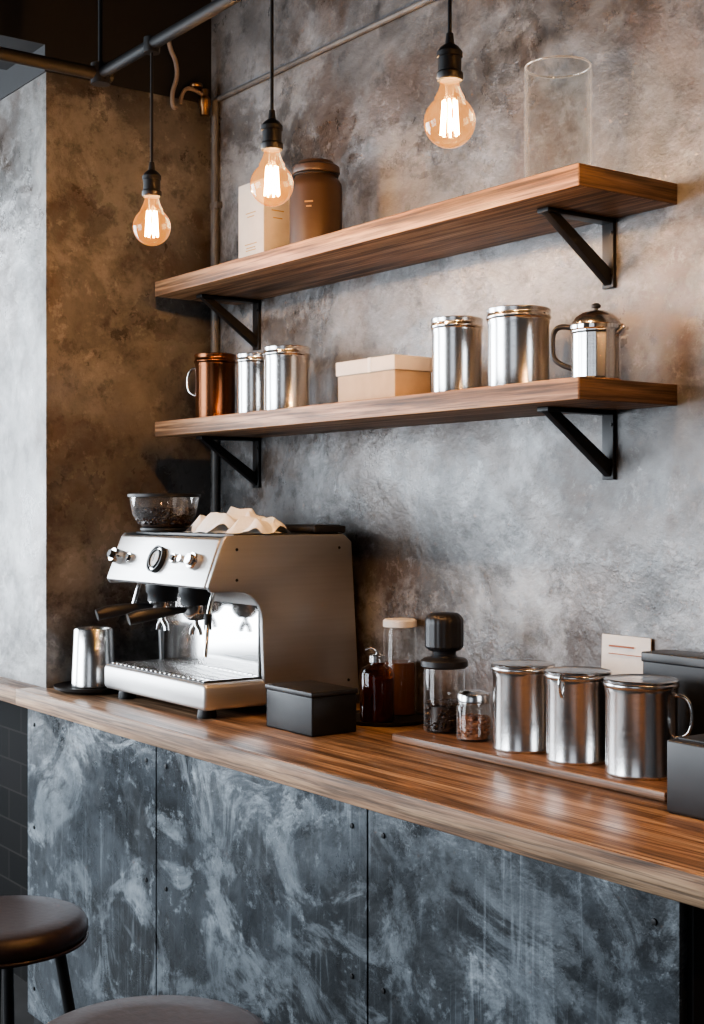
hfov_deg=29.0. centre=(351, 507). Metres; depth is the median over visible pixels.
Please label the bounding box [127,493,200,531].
bean hopper
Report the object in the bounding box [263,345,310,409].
steel canister
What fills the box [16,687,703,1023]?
counter
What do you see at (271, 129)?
lamp
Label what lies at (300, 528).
serving tray
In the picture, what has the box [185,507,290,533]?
folded napkins
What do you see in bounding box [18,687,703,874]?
countertop
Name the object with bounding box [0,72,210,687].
wall
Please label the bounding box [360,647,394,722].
syrup bottle
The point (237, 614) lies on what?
espresso machine
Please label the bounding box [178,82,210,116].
valve
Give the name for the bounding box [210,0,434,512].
conduit
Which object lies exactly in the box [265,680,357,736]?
box
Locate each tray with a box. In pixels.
[105,664,266,710]
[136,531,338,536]
[285,524,344,532]
[356,710,426,726]
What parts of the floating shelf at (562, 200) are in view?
arm, wall leg, arm, wall leg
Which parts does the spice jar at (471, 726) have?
lid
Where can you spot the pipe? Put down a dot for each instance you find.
(101, 73)
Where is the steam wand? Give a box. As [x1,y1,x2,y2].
[132,583,141,602]
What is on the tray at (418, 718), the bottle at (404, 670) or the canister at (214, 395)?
the bottle at (404, 670)
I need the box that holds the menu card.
[601,634,651,674]
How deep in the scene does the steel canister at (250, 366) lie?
3.70 m
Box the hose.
[167,41,178,109]
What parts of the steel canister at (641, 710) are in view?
lid, handle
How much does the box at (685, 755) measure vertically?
0.128 m
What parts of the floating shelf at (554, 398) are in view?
arm, wall leg, arm, wall leg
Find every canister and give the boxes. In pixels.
[186,352,235,417]
[235,353,263,412]
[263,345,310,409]
[430,315,483,391]
[486,305,551,385]
[491,660,554,753]
[544,666,611,765]
[603,674,693,780]
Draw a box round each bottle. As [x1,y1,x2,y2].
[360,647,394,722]
[383,618,416,715]
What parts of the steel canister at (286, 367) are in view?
lid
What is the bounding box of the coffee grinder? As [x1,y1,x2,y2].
[421,612,467,733]
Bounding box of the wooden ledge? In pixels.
[0,676,39,704]
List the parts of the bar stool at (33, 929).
leg, leg, seat, leg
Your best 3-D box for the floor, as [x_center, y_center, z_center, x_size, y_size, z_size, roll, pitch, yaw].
[-1.416,1.580,1.379,5.250,0.100,9.400,0,0,-36]
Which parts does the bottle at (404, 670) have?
lid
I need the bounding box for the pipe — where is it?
[0,0,241,86]
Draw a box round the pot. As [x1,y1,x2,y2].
[550,303,626,379]
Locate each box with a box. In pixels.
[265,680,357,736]
[336,354,431,401]
[641,649,703,735]
[667,734,703,819]
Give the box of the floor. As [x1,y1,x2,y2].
[1,970,33,1023]
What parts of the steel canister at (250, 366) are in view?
lid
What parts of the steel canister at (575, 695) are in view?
lid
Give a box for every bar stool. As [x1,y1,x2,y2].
[0,895,88,1023]
[47,995,263,1023]
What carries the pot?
on the floating shelf at (554, 398)
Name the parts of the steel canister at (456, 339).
lid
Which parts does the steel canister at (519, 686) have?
lid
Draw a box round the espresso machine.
[95,531,358,718]
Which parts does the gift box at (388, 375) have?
lid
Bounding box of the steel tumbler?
[53,626,118,694]
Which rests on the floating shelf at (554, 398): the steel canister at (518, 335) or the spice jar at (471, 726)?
the steel canister at (518, 335)
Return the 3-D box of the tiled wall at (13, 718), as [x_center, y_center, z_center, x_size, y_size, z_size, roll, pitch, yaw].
[-1.454,1.048,5.273,0.400,0.964,2.780,0,0,-36]
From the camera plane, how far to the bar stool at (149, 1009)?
2.44 m
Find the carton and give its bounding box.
[239,178,290,257]
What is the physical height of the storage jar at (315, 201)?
0.240 m
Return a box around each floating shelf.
[155,163,676,350]
[155,377,676,487]
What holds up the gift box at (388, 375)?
on the floating shelf at (554, 398)
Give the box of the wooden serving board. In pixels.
[392,729,666,801]
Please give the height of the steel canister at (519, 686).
0.178 m
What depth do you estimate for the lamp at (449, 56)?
2.30 m
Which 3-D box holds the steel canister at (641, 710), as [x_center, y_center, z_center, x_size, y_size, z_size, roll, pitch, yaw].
[0.544,0.409,2.552,0.142,0.180,0.146,0,0,-13]
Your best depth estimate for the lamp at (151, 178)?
3.16 m
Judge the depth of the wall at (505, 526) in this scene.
3.21 m
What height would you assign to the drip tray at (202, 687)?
0.066 m
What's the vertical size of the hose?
0.211 m
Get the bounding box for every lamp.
[133,35,170,245]
[250,0,293,206]
[424,0,475,148]
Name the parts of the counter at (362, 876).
panel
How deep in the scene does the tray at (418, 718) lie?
3.26 m
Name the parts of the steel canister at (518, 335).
lid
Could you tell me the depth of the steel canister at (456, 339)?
3.01 m
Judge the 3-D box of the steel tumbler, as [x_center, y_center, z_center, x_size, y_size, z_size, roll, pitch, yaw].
[-0.731,0.428,3.849,0.224,0.178,0.224,0,0,-36]
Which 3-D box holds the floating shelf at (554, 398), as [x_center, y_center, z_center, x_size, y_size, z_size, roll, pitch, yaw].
[0.042,-0.154,3.338,0.280,0.189,1.690,0,0,-36]
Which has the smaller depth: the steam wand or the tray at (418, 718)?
the tray at (418, 718)
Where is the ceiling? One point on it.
(67, 30)
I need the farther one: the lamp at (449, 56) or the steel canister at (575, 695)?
the steel canister at (575, 695)
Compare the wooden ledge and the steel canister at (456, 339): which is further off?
the wooden ledge
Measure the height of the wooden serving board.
0.018 m
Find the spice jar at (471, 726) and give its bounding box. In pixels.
[457,690,490,741]
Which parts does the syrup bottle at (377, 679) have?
pump spout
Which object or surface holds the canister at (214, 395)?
on the floating shelf at (554, 398)
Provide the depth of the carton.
3.69 m
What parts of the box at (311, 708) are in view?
lid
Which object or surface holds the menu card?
on the counter at (362, 876)
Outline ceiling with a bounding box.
[0,0,210,102]
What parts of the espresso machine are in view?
handle, panel, handle, spout, spout, control panel, spout, spout, panel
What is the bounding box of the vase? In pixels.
[524,55,591,177]
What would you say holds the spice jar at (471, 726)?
on the wooden serving board
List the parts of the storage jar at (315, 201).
lid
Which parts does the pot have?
handle, lid, knob, spout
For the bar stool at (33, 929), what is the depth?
3.06 m
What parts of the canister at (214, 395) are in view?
handle, lid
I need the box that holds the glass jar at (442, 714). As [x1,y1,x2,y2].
[424,668,464,733]
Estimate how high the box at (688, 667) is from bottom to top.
0.232 m
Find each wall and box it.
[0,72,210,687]
[0,700,27,982]
[211,0,703,728]
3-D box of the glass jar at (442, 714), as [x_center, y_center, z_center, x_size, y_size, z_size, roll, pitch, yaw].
[0.207,0.426,3.049,0.092,0.146,0.092,0,0,-36]
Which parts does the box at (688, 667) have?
lid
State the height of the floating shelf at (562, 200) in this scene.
0.189 m
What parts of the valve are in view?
spout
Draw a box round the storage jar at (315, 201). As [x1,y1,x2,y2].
[289,158,341,243]

